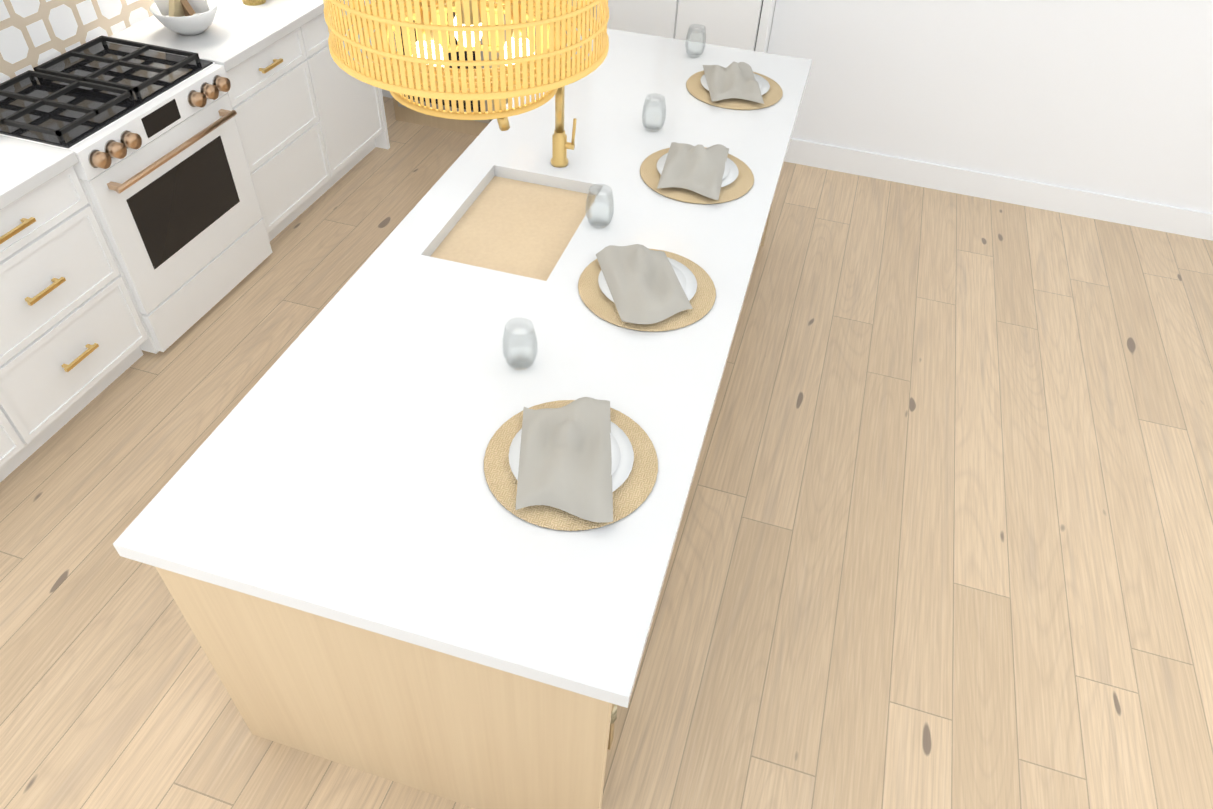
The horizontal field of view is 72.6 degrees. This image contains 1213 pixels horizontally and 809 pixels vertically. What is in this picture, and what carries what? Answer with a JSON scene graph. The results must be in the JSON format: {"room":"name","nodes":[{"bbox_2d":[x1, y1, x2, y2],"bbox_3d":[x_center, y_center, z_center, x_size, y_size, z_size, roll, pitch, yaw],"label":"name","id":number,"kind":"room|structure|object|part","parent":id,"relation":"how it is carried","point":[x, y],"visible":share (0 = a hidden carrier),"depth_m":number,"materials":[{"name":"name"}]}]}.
{"room":"kitchen","nodes":[
{"label":"kitchen","id":0,"kind":"room"},
{"bbox_2d":[369,0,392,97],"bbox_3d":[-1.269,-3.072,4.581,0.538,2.460,0.780,14,45,11],"label":"wall","id":1,"kind":"structure","parent":0,"point":[385,93],"depth_m":5.14,"materials":[{"name":"white paint"}]},
{"bbox_2d":[0,97,1212,808],"bbox_3d":[-1.697,0.520,2.668,12.200,0.060,8.800,14,45,11],"label":"floor","id":2,"kind":"structure","parent":0,"point":[944,537],"depth_m":2.82,"materials":[{"name":"brown wood"}]},
{"bbox_2d":[0,396,35,481],"bbox_3d":[-2.308,0.004,2.493,0.549,0.870,0.481,14,45,11],"label":"base cabinet","id":3,"kind":"object","parent":2,"relation":"on","point":[16,446],"depth_m":2.78,"materials":[{"name":"white wood"}]},
{"bbox_2d":[0,168,155,449],"bbox_3d":[-2.149,-0.348,2.865,0.547,0.870,0.650,14,45,11],"label":"base cabinet","id":4,"kind":"object","parent":2,"relation":"on","point":[71,325],"depth_m":2.83,"materials":[{"name":"white wood"}]},
{"bbox_2d":[0,136,75,211],"bbox_3d":[-2.183,-0.520,2.386,0.577,0.040,1.112,14,45,11],"label":"countertop","id":5,"kind":"structure","parent":4,"relation":"on","point":[25,167],"depth_m":2.64,"materials":[{"name":"white stone"}]},
{"bbox_2d":[0,35,275,353],"bbox_3d":[-1.919,-0.829,3.349,0.578,0.905,0.780,14,45,11],"label":"range","id":6,"kind":"object","parent":2,"relation":"on","point":[162,186],"depth_m":3.15,"materials":[{"name":"white metal"}]},
{"bbox_2d":[232,28,333,235],"bbox_3d":[-1.727,-1.275,3.845,0.547,0.870,0.600,14,45,11],"label":"base cabinet","id":7,"kind":"object","parent":2,"relation":"on","point":[277,95],"depth_m":3.77,"materials":[{"name":"white wood"}]},
{"bbox_2d":[108,0,343,67],"bbox_3d":[-1.609,-1.783,3.721,0.577,0.040,1.167,14,45,11],"label":"countertop","id":8,"kind":"structure","parent":7,"relation":"on","point":[238,32],"depth_m":3.48,"materials":[{"name":"white stone"}]},
{"bbox_2d":[150,0,217,35],"bbox_3d":[-1.733,-1.628,3.392,0.260,0.183,0.260,14,45,11],"label":"bowl","id":9,"kind":"object","parent":8,"relation":"on","point":[188,17],"visible":1,"depth_m":3.36,"materials":[{"name":"white ceramic"}]},
{"bbox_2d":[242,0,265,5],"bbox_3d":[-1.586,-1.880,3.667,0.099,0.174,0.099,8,44,4],"label":"canister","id":10,"kind":"object","parent":8,"relation":"on","point":[252,2],"visible":1,"depth_m":3.67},
{"bbox_2d":[304,0,389,183],"bbox_3d":[-1.558,-1.644,4.236,0.549,0.870,0.585,14,45,11],"label":"base cabinet","id":11,"kind":"object","parent":2,"relation":"on","point":[352,111],"depth_m":4.19,"materials":[{"name":"white wood"}]},
{"bbox_2d":[156,196,773,808],"bbox_3d":[-0.071,-0.263,2.909,0.985,0.870,2.941,13,45,10],"label":"kitchen island","id":12,"kind":"object","parent":2,"relation":"on","point":[445,727],"depth_m":1.84,"materials":[{"name":"brown wood"}]},
{"bbox_2d":[113,28,811,707],"bbox_3d":[-0.045,-0.586,2.589,1.050,0.040,3.006,13,45,10],"label":"island countertop","id":13,"kind":"structure","parent":12,"relation":"on","point":[348,486],"depth_m":1.95,"materials":[{"name":"white stone"}]},
{"bbox_2d":[490,34,576,167],"bbox_3d":[-0.219,-0.926,2.582,0.216,0.442,0.233,13,45,10],"label":"faucet","id":14,"kind":"object","parent":13,"relation":"on","point":[519,158],"depth_m":2.75,"materials":[{"name":"gold metal"}]},
{"bbox_2d":[484,317,657,530],"bbox_3d":[-0.092,0.036,1.831,0.455,0.118,0.505,13,45,10],"label":"place setting","id":15,"kind":"object","parent":13,"relation":"on","point":[585,463],"visible":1,"depth_m":1.78,"materials":[{"name":"grey fabric"}]},
{"bbox_3d":[-0.210,-0.144,2.009,0.086,0.118,0.086,13,45,10],"label":"glass","id":16,"kind":"part","parent":15,"relation":"part of","materials":[{"name":"clear glass"}]},
{"bbox_2d":[578,184,715,331],"bbox_3d":[0.098,-0.412,2.304,0.455,0.118,0.507,13,45,10],"label":"place setting","id":17,"kind":"object","parent":13,"relation":"on","point":[638,287],"visible":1,"depth_m":2.25,"materials":[{"name":"grey fabric"}]},
{"bbox_3d":[-0.020,-0.593,2.483,0.086,0.118,0.086,13,45,10],"label":"glass","id":18,"kind":"part","parent":17,"relation":"part of","materials":[{"name":"clear glass"}]},
{"bbox_2d":[640,93,753,203],"bbox_3d":[0.288,-0.862,2.779,0.455,0.118,0.505,13,45,10],"label":"place setting","id":19,"kind":"object","parent":13,"relation":"on","point":[701,174],"visible":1,"depth_m":2.71,"materials":[{"name":"grey fabric"}]},
{"bbox_3d":[0.170,-1.042,2.957,0.086,0.118,0.086,13,45,10],"label":"glass","id":20,"kind":"part","parent":19,"relation":"part of","materials":[{"name":"clear glass"}]},
{"bbox_2d":[685,24,782,109],"bbox_3d":[0.491,-1.339,3.283,0.455,0.118,0.519,13,45,10],"label":"place setting","id":21,"kind":"object","parent":13,"relation":"on","point":[738,86],"visible":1,"depth_m":3.22,"materials":[{"name":"grey fabric"}]},
{"bbox_3d":[0.374,-1.524,3.465,0.086,0.118,0.086,13,45,10],"label":"glass","id":22,"kind":"part","parent":21,"relation":"part of","materials":[{"name":"clear glass"}]},
{"bbox_2d":[389,0,775,135],"bbox_3d":[-0.085,-2.648,4.222,2.082,2.457,1.089,14,45,11],"label":"cabinet","id":23,"kind":"object","parent":2,"relation":"on","point":[743,24],"visible":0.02,"depth_m":4.26,"materials":[{"name":"white wood"}]},
{"bbox_2d":[608,704,616,749],"bbox_3d":[-0.092,0.511,2.252,0.391,0.674,0.500,13,45,10],"label":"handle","id":24,"kind":"object","parent":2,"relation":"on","point":[613,718],"depth_m":2.21,"materials":[{"name":"gold metal"}]},
{"bbox_2d":[767,0,1212,213],"bbox_3d":[3.097,-2.064,3.398,4.558,3.050,0.150,14,45,11],"label":"wall","id":25,"kind":"structure","parent":0,"point":[1111,97],"depth_m":4.19,"materials":[{"name":"white paint"}]},
{"bbox_2d":[784,138,1212,240],"bbox_3d":[3.009,-0.968,4.354,4.556,0.140,0.014,14,45,11],"label":"baseboard","id":26,"kind":"structure","parent":25,"relation":"attached to","point":[1135,213],"depth_m":4.49,"materials":[{"name":"white"}]},
{"bbox_3d":[-3.234,-2.869,1.985,7.907,0.690,6.220,14,45,11],"label":"ceiling","id":27,"kind":"structure","parent":0,"visible":0},
{"bbox_2d":[323,0,608,119],"bbox_3d":[-0.212,-0.843,1.159,0.461,0.790,0.461,14,45,11],"label":"pendant light","id":28,"kind":"object","parent":27,"relation":"hanging from","point":[421,69],"visible":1,"depth_m":1.22,"materials":[{"name":"yellow wicker"}]},
{"bbox_3d":[-0.194,-0.873,1.125,0.163,0.698,0.175,14,45,11],"label":"stem","id":29,"kind":"part","parent":28,"relation":"part of","materials":[{"name":"metal"}]}
]}

